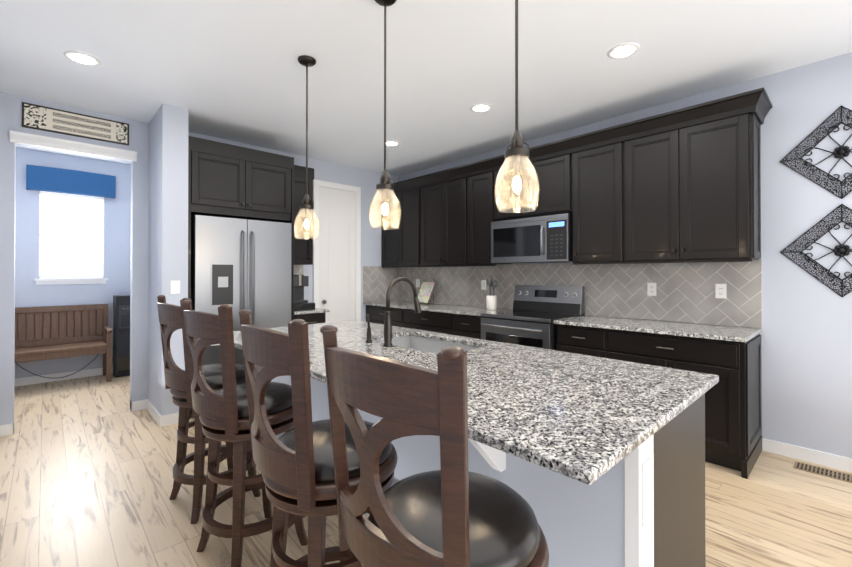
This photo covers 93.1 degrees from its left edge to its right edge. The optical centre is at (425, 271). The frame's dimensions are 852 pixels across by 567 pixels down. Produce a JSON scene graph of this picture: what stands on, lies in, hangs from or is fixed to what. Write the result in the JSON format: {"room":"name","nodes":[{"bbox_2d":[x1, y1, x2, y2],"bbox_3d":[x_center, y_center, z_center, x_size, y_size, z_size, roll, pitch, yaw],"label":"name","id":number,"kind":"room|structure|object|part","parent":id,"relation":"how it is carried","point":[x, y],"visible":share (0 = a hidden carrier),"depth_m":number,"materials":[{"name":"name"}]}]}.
{"room":"kitchen","nodes":[
{"label":"kitchen","id":0,"kind":"room"},
{"bbox_2d":[14,148,130,378],"bbox_3d":[-4.523,-0.051,5.171,1.470,2.820,0.150,0,0,-43],"label":"wall","id":1,"kind":"structure","parent":0,"point":[29,292],"depth_m":5.07,"materials":[{"name":"paint"}]},
{"bbox_2d":[16,354,98,377],"bbox_3d":[-4.535,1.189,4.996,0.786,0.265,0.008,0,0,-43],"label":"hanging cord","id":2,"kind":"object","parent":1,"relation":"attached to","point":[59,377],"visible":0.96,"depth_m":4.96,"materials":[{"name":"black plastic"}]},
{"bbox_2d":[14,366,112,386],"bbox_3d":[-4.471,1.314,5.101,1.440,0.090,0.014,0,0,-43],"label":"baseboard","id":3,"kind":"structure","parent":1,"relation":"attached to","point":[98,371],"depth_m":5.00,"materials":[{"name":"white wood"}]},
{"bbox_2d":[34,192,107,284],"bbox_3d":[-4.510,-0.409,5.152,0.700,1.145,0.190,0,0,-43],"label":"window","id":4,"kind":"structure","parent":1,"relation":"in","point":[68,240],"depth_m":5.15,"materials":[{"name":"white"}]},
{"bbox_2d":[39,191,103,277],"bbox_3d":[-4.508,-0.445,5.150,0.612,1.067,0.055,0,0,-43],"label":"window blind slats","id":5,"kind":"object","parent":4,"relation":"attached to","point":[49,263],"visible":0.9,"depth_m":5.14,"materials":[{"name":"white"}]},
{"bbox_2d":[26,164,115,197],"bbox_3d":[-4.438,-1.121,5.079,0.840,0.288,0.100,0,0,-43],"label":"valance","id":6,"kind":"object","parent":1,"relation":"attached to","point":[52,179],"visible":1,"depth_m":5.02,"materials":[{"name":"blue fabric"}]},
{"bbox_2d":[148,104,188,415],"bbox_3d":[-2.453,-0.058,3.828,0.200,2.820,0.645,0,0,-43],"label":"wall","id":7,"kind":"structure","parent":0,"point":[168,203],"depth_m":3.62,"materials":[{"name":"paint"}]},
{"bbox_2d":[142,399,163,426],"bbox_3d":[-2.535,1.307,3.734,0.040,0.090,0.659,0,0,-43],"label":"baseboard","id":8,"kind":"structure","parent":7,"relation":"attached to","point":[146,404],"depth_m":3.71,"materials":[{"name":"white wood"}]},
{"bbox_2d":[0,92,398,430],"bbox_3d":[-2.017,-0.053,4.765,4.280,2.820,0.120,0,0,-43],"label":"wall","id":9,"kind":"structure","parent":0,"point":[367,181],"depth_m":3.92,"materials":[{"name":"paint"}]},
{"bbox_2d":[9,130,136,161],"bbox_3d":[-3.117,-1.111,3.620,0.860,0.085,0.045,0,0,-43],"label":"trim","id":10,"kind":"structure","parent":9,"relation":"attached to","point":[51,142],"depth_m":3.58,"materials":[{"name":"white wood"}]},
{"bbox_2d":[22,102,128,145],"bbox_3d":[-3.124,-1.315,3.635,0.730,0.208,0.012,0,0,-43],"label":"sign","id":11,"kind":"object","parent":9,"relation":"attached to","point":[43,118],"visible":1,"depth_m":3.60,"materials":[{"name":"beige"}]},
{"bbox_2d":[294,265,302,274],"bbox_3d":[-1.705,0.181,4.969,0.415,0.520,0.008,0,0,-43],"label":"tile backsplash","id":12,"kind":"structure","parent":9,"relation":"attached to","point":[298,269],"depth_m":5.06,"materials":[{"name":"white tile"}]},
{"bbox_2d":[294,165,313,264],"bbox_3d":[-1.590,-0.656,4.825,0.384,1.152,0.377,0,0,-43],"label":"upper cabinet","id":13,"kind":"object","parent":9,"relation":"attached to","point":[303,250],"visible":0.4,"depth_m":4.75,"materials":[{"name":"black wood"}]},
{"bbox_2d":[313,179,360,320],"bbox_3d":[-1.189,0.089,5.443,0.721,2.543,0.028,0,0,-43],"label":"door frame","id":14,"kind":"structure","parent":9,"relation":"attached to","point":[318,183],"depth_m":5.41,"materials":[{"name":"white wood"}]},
{"bbox_2d":[319,186,355,322],"bbox_3d":[-1.168,0.121,5.420,0.567,2.454,0.088,0,0,-43],"label":"pantry door","id":15,"kind":"structure","parent":9,"relation":"in","point":[337,253],"depth_m":5.45,"materials":[{"name":"white wood"}]},
{"bbox_2d":[0,373,851,566],"bbox_3d":[0.295,1.394,2.182,5.050,0.100,11.600,0,0,-43],"label":"floor","id":16,"kind":"structure","parent":0,"point":[86,471],"depth_m":2.34,"materials":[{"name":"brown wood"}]},
{"bbox_2d":[15,304,111,381],"bbox_3d":[-4.380,0.892,4.818,0.960,0.930,0.505,0,0,-43],"label":"bench","id":17,"kind":"object","parent":16,"relation":"on","point":[47,332],"visible":0.75,"depth_m":4.94,"materials":[{"name":"brown wood"}]},
{"bbox_2d":[113,295,129,377],"bbox_3d":[-3.968,0.840,5.339,0.245,1.040,0.302,0,0,-43],"label":"water cooler","id":18,"kind":"object","parent":16,"relation":"on","point":[121,335],"visible":0.54,"depth_m":5.21,"materials":[{"name":"black plastic"}]},
{"bbox_2d":[157,295,260,523],"bbox_3d":[-1.266,0.742,2.377,0.520,1.205,0.482,0,0,-43],"label":"stool","id":19,"kind":"object","parent":16,"relation":"on","point":[171,321],"visible":0.67,"depth_m":2.21,"materials":[{"name":"brown wood"}]},
{"bbox_2d":[190,215,290,416],"bbox_3d":[-1.968,0.421,4.197,0.915,1.865,0.711,0,0,-43],"label":"fridge","id":20,"kind":"object","parent":16,"relation":"on","point":[237,265],"visible":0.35,"depth_m":3.93,"materials":[{"name":"grey metal"}]},
{"bbox_2d":[188,136,293,418],"bbox_3d":[-2.007,0.060,4.244,1.016,2.589,0.645,0,0,-43],"label":"tall cabinet","id":21,"kind":"object","parent":16,"relation":"on","point":[230,181],"visible":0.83,"depth_m":4.00,"materials":[{"name":"black"}]},
{"bbox_2d":[182,300,307,566],"bbox_3d":[-0.852,0.740,1.939,0.520,1.205,0.489,0,0,-43],"label":"stool","id":22,"kind":"object","parent":16,"relation":"on","point":[223,414],"visible":0.77,"depth_m":1.77,"materials":[{"name":"brown wood"}]},
{"bbox_2d":[294,308,329,323],"bbox_3d":[-1.479,0.899,4.727,0.422,0.915,0.661,0,0,-43],"label":"base cabinet","id":23,"kind":"object","parent":16,"relation":"on","point":[313,318],"depth_m":4.53,"materials":[{"name":"black wood"}]},
{"bbox_2d":[294,275,314,310],"bbox_3d":[-1.523,0.240,4.721,0.280,0.401,0.420,0,0,-43],"label":"coffee maker","id":24,"kind":"object","parent":23,"relation":"on","point":[300,283],"visible":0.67,"depth_m":4.62,"materials":[{"name":"black plastic"}]},
{"bbox_3d":[-1.483,0.456,4.735,0.422,0.029,0.647,0,0,-43],"label":"side cabinet top","id":25,"kind":"part","parent":23,"relation":"part of","materials":[{"name":"white stone"}]},
{"bbox_2d":[239,309,397,566],"bbox_3d":[-0.352,0.737,1.410,0.520,1.205,0.464,0,0,-43],"label":"stool","id":26,"kind":"object","parent":16,"relation":"on","point":[295,465],"visible":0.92,"depth_m":1.23,"materials":[{"name":"brown wood"}]},
{"bbox_2d":[366,305,405,327],"bbox_3d":[-0.336,0.920,5.635,0.626,0.884,0.907,0,0,-43],"label":"base cabinet","id":27,"kind":"object","parent":16,"relation":"on","point":[376,313],"depth_m":5.41,"materials":[{"name":"black wood"}]},
{"bbox_2d":[363,301,761,341],"bbox_3d":[0.822,0.455,4.392,0.652,0.029,4.309,0,0,-43],"label":"countertop","id":28,"kind":"structure","parent":27,"relation":"on","point":[730,333],"depth_m":3.29,"materials":[{"name":"stone"}]},
{"bbox_2d":[418,278,434,304],"bbox_3d":[-0.009,0.266,5.502,0.230,0.356,0.220,0,0,-43],"label":"cookbook stand","id":29,"kind":"object","parent":28,"relation":"on","point":[425,291],"visible":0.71,"depth_m":5.48,"materials":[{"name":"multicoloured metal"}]},
{"bbox_2d":[486,277,496,309],"bbox_3d":[0.751,0.250,4.635,0.141,0.380,0.155,0,0,-43],"label":"utensil crock","id":30,"kind":"object","parent":28,"relation":"on","point":[491,302],"visible":1,"depth_m":4.59,"materials":[{"name":"white ceramic"}]},
{"bbox_2d":[406,309,453,334],"bbox_3d":[0.226,0.917,5.040,0.626,0.884,0.971,0,0,-43],"label":"base cabinet","id":31,"kind":"object","parent":16,"relation":"on","point":[439,322],"depth_m":4.77,"materials":[{"name":"black wood"}]},
{"bbox_2d":[320,325,548,566],"bbox_3d":[0.047,0.735,0.987,0.520,1.205,0.468,0,0,-43],"label":"stool","id":32,"kind":"object","parent":16,"relation":"on","point":[453,512],"visible":1,"depth_m":0.82,"materials":[{"name":"brown wood"}]},
{"bbox_2d":[454,314,480,338],"bbox_3d":[0.650,0.915,4.590,0.626,0.884,0.509,0,0,-43],"label":"base cabinet","id":33,"kind":"object","parent":16,"relation":"on","point":[464,325],"depth_m":4.35,"materials":[{"name":"black wood"}]},
{"bbox_2d":[271,337,705,566],"bbox_3d":[-0.115,0.903,2.267,1.047,0.883,2.629,0,0,-43],"label":"kitchen island","id":34,"kind":"object","parent":16,"relation":"on","point":[597,522],"visible":0.15,"depth_m":1.33,"materials":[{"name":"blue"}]},
{"bbox_2d":[233,320,718,484],"bbox_3d":[-0.150,0.444,2.228,1.190,0.029,2.690,0,0,-43],"label":"island countertop","id":35,"kind":"structure","parent":34,"relation":"on","point":[587,419],"depth_m":1.39,"materials":[{"name":"stone"}]},
{"bbox_2d":[366,277,421,346],"bbox_3d":[-0.193,0.232,2.446,0.287,0.394,0.218,0,0,-43],"label":"faucet","id":36,"kind":"object","parent":35,"relation":"on","point":[388,332],"visible":1,"depth_m":2.31,"materials":[{"name":"brown metal"}]},
{"bbox_2d":[375,335,481,353],"bbox_3d":[-0.008,0.573,2.478,0.454,0.224,0.784,0,0,-43],"label":"island sink","id":37,"kind":"object","parent":35,"relation":"in","point":[425,344],"visible":0.02,"depth_m":2.79,"materials":[{"name":"silver metal"}]},
{"bbox_2d":[642,456,652,525],"bbox_3d":[0.643,0.636,1.170,0.072,0.175,0.007,0,0,-43],"label":"outlet","id":38,"kind":"object","parent":34,"relation":"attached to","point":[647,490],"visible":1,"depth_m":1.16,"materials":[{"name":"white"}]},
{"bbox_2d":[480,285,584,349],"bbox_3d":[1.047,0.753,4.060,0.723,1.200,0.789,0,0,-43],"label":"range","id":39,"kind":"object","parent":16,"relation":"on","point":[532,315],"visible":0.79,"depth_m":4.01,"materials":[{"name":"silver metal"}]},
{"bbox_2d":[556,324,613,358],"bbox_3d":[1.556,0.910,3.629,0.626,0.884,0.515,0,0,-43],"label":"base cabinet","id":40,"kind":"object","parent":16,"relation":"on","point":[591,341],"depth_m":3.40,"materials":[{"name":"black wood"}]},
{"bbox_2d":[614,329,761,478],"bbox_3d":[1.979,0.907,3.181,0.626,0.884,0.962,0,0,-43],"label":"base cabinet","id":41,"kind":"object","parent":16,"relation":"on","point":[733,418],"depth_m":2.76,"materials":[{"name":"black wood"}]},
{"bbox_2d":[793,461,851,482],"bbox_3d":[2.686,1.343,2.678,0.140,0.006,0.360,0,0,-43],"label":"floor vent","id":42,"kind":"object","parent":16,"relation":"in","point":[824,472],"visible":1,"depth_m":2.70,"materials":[{"name":"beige metal"}]},
{"bbox_2d":[0,0,851,175],"bbox_3d":[0.295,-1.526,2.197,5.050,0.100,11.600,0,0,-43],"label":"ceiling","id":43,"kind":"structure","parent":0,"point":[233,70],"depth_m":2.83,"materials":[{"name":"paint"}]},
{"bbox_2d":[63,50,100,65],"bbox_3d":[-2.372,-1.468,2.788,0.196,0.010,0.196,0,0,-43],"label":"recessed light","id":44,"kind":"object","parent":43,"relation":"in","point":[79,57],"visible":1,"depth_m":2.78,"materials":[{"name":"white"}]},
{"bbox_2d":[294,55,318,238],"bbox_3d":[-0.830,-0.850,2.810,0.170,1.244,0.170,0,0,-43],"label":"pendant light","id":45,"kind":"object","parent":43,"relation":"hanging from","point":[306,61],"depth_m":2.80,"materials":[{"name":"beige glass"}]},
{"bbox_3d":[-0.830,-0.379,2.808,0.034,0.167,0.032,0,0,-43],"label":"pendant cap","id":46,"kind":"part","parent":45,"relation":"part of","materials":[{"name":"white glass"}]},
{"bbox_3d":[-0.830,-0.341,2.808,0.170,0.225,0.170,0,0,-43],"label":"pendant light shade","id":47,"kind":"part","parent":45,"relation":"part of","materials":[{"name":"beige glass"}]},
{"bbox_2d":[369,0,400,228],"bbox_3d":[-0.219,-0.853,2.163,0.170,1.244,0.170,0,0,-43],"label":"pendant light","id":48,"kind":"object","parent":43,"relation":"hanging from","point":[385,179],"depth_m":2.16,"materials":[{"name":"beige glass"}]},
{"bbox_3d":[-0.219,-0.383,2.160,0.034,0.167,0.032,0,0,-43],"label":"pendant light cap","id":49,"kind":"part","parent":48,"relation":"part of","materials":[{"name":"white glass"}]},
{"bbox_3d":[-0.219,-0.344,2.160,0.170,0.225,0.170,0,0,-43],"label":"pendant light shade","id":50,"kind":"part","parent":48,"relation":"part of","materials":[{"name":"beige glass"}]},
{"bbox_2d":[383,140,399,145],"bbox_3d":[-0.395,-1.458,4.612,0.196,0.010,0.196,0,0,-43],"label":"recessed light","id":51,"kind":"object","parent":43,"relation":"in","point":[392,143],"visible":0.77,"depth_m":4.61,"materials":[{"name":"white"}]},
{"bbox_2d":[470,103,491,112],"bbox_3d":[0.496,-1.463,3.623,0.196,0.010,0.196,0,0,-43],"label":"recessed light","id":52,"kind":"object","parent":43,"relation":"in","point":[481,107],"visible":1,"depth_m":3.61,"materials":[{"name":"white"}]},
{"bbox_2d":[495,0,539,212],"bbox_3d":[0.350,-0.857,1.559,0.170,1.244,0.170,0,0,-43],"label":"pendant light","id":53,"kind":"object","parent":43,"relation":"hanging from","point":[516,145],"depth_m":1.55,"materials":[{"name":"beige glass"}]},
{"bbox_3d":[0.350,-0.386,1.556,0.034,0.167,0.032,0,0,-43],"label":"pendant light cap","id":54,"kind":"part","parent":53,"relation":"part of","materials":[{"name":"white glass"}]},
{"bbox_3d":[0.350,-0.347,1.556,0.170,0.225,0.170,0,0,-43],"label":"pendant light shade","id":55,"kind":"part","parent":53,"relation":"part of","materials":[{"name":"beige glass"}]},
{"bbox_2d":[607,42,639,58],"bbox_3d":[1.317,-1.468,2.694,0.196,0.010,0.196,0,0,-43],"label":"recessed light","id":56,"kind":"object","parent":43,"relation":"in","point":[623,50],"visible":1,"depth_m":2.69,"materials":[{"name":"white"}]},
{"bbox_2d":[399,52,851,457],"bbox_3d":[1.968,-0.058,3.767,0.150,2.820,11.600,0,0,-43],"label":"wall","id":57,"kind":"structure","parent":0,"point":[806,341],"depth_m":2.89,"materials":[{"name":"paint"}]},
{"bbox_2d":[379,183,418,266],"bbox_3d":[-0.251,-0.610,5.756,0.350,1.070,0.862,0,0,-43],"label":"upper cabinet","id":58,"kind":"object","parent":57,"relation":"attached to","point":[400,244],"depth_m":5.59,"materials":[{"name":"black wood"}]},
{"bbox_2d":[419,171,466,266],"bbox_3d":[0.326,-0.613,5.145,0.350,1.070,0.819,0,0,-43],"label":"upper cabinet","id":59,"kind":"object","parent":57,"relation":"attached to","point":[442,202],"depth_m":5.00,"materials":[{"name":"black wood"}]},
{"bbox_2d":[467,167,508,265],"bbox_3d":[0.738,-0.615,4.708,0.350,1.070,0.382,0,0,-43],"label":"upper cabinet","id":60,"kind":"object","parent":57,"relation":"attached to","point":[481,181],"depth_m":4.59,"materials":[{"name":"black wood"}]},
{"bbox_2d":[495,147,570,220],"bbox_3d":[1.179,-0.857,4.241,0.350,0.592,0.905,0,0,-43],"label":"upper cabinet","id":61,"kind":"object","parent":57,"relation":"attached to","point":[553,168],"depth_m":4.03,"materials":[{"name":"black"}]},
{"bbox_2d":[491,213,571,263],"bbox_3d":[1.143,-0.316,4.204,0.448,0.450,0.895,0,0,-43],"label":"microwave","id":62,"kind":"object","parent":61,"relation":"attached to","point":[544,239],"visible":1,"depth_m":4.03,"materials":[{"name":"silver metal"}]},
{"bbox_2d":[362,259,761,327],"bbox_3d":[0.818,0.178,4.391,0.664,0.520,4.312,0,0,-43],"label":"tile backsplash","id":63,"kind":"structure","parent":57,"relation":"attached to","point":[685,292],"depth_m":3.80,"materials":[{"name":"grey tile"}]},
{"bbox_2d":[416,279,419,286],"bbox_3d":[-0.119,0.173,5.853,0.006,0.116,0.072,0,0,-43],"label":"outlet","id":64,"kind":"object","parent":63,"relation":"attached to","point":[417,280],"depth_m":5.85,"materials":[{"name":"white plastic"}]},
{"bbox_2d":[481,280,485,289],"bbox_3d":[0.711,0.168,4.972,0.006,0.116,0.072,0,0,-43],"label":"outlet","id":65,"kind":"object","parent":63,"relation":"attached to","point":[483,282],"depth_m":4.97,"materials":[{"name":"white plastic"}]},
{"bbox_2d":[647,283,655,295],"bbox_3d":[2.011,0.161,3.594,0.006,0.116,0.072,0,0,-43],"label":"outlet","id":66,"kind":"object","parent":63,"relation":"attached to","point":[651,287],"depth_m":3.59,"materials":[{"name":"white plastic"}]},
{"bbox_2d":[715,284,726,298],"bbox_3d":[2.357,0.159,3.226,0.006,0.116,0.072,0,0,-43],"label":"outlet","id":67,"kind":"object","parent":63,"relation":"attached to","point":[720,290],"depth_m":3.22,"materials":[{"name":"white plastic"}]},
{"bbox_2d":[567,131,634,262],"bbox_3d":[1.675,-0.620,3.713,0.350,1.070,0.541,0,0,-43],"label":"upper cabinet","id":68,"kind":"object","parent":57,"relation":"attached to","point":[602,211],"depth_m":3.57,"materials":[{"name":"black wood"}]},
{"bbox_2d":[635,103,762,262],"bbox_3d":[2.087,-0.623,3.277,0.350,1.070,0.943,0,0,-43],"label":"upper cabinet","id":69,"kind":"object","parent":57,"relation":"attached to","point":[682,185],"depth_m":3.05,"materials":[{"name":"black wood"}]},
{"bbox_2d":[762,438,851,472],"bbox_3d":[4.159,1.294,1.318,0.014,0.090,4.740,0,0,-43],"label":"baseboard","id":70,"kind":"structure","parent":57,"relation":"attached to","point":[814,456],"depth_m":2.85,"materials":[{"name":"white wood"}]},
{"bbox_2d":[780,105,851,198],"bbox_3d":[2.816,-0.808,2.736,0.040,0.638,0.638,0,0,-43],"label":"artwork","id":71,"kind":"object","parent":57,"relation":"attached to","point":[841,151],"visible":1,"depth_m":2.79,"materials":[{"name":"black metal"}]},
{"bbox_2d":[780,204,851,296],"bbox_3d":[2.816,-0.141,2.732,0.040,0.638,0.638,0,0,-43],"label":"artwork","id":72,"kind":"object","parent":57,"relation":"attached to","point":[841,250],"visible":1,"depth_m":2.79,"materials":[{"name":"black metal"}]},
{"bbox_3d":[-0.473,-0.078,-0.101,0.150,2.820,9.320,0,0,-43],"label":"wall","id":73,"kind":"structure","parent":0,"visible":0},
{"bbox_2d":[171,281,179,293],"bbox_3d":[-2.229,0.141,3.590,0.072,0.116,0.007,0,0,-43],"label":"switch plate","id":74,"kind":"object","parent":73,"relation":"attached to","point":[175,287],"visible":1,"depth_m":3.58,"materials":[{"name":"white plastic"}]}
]}

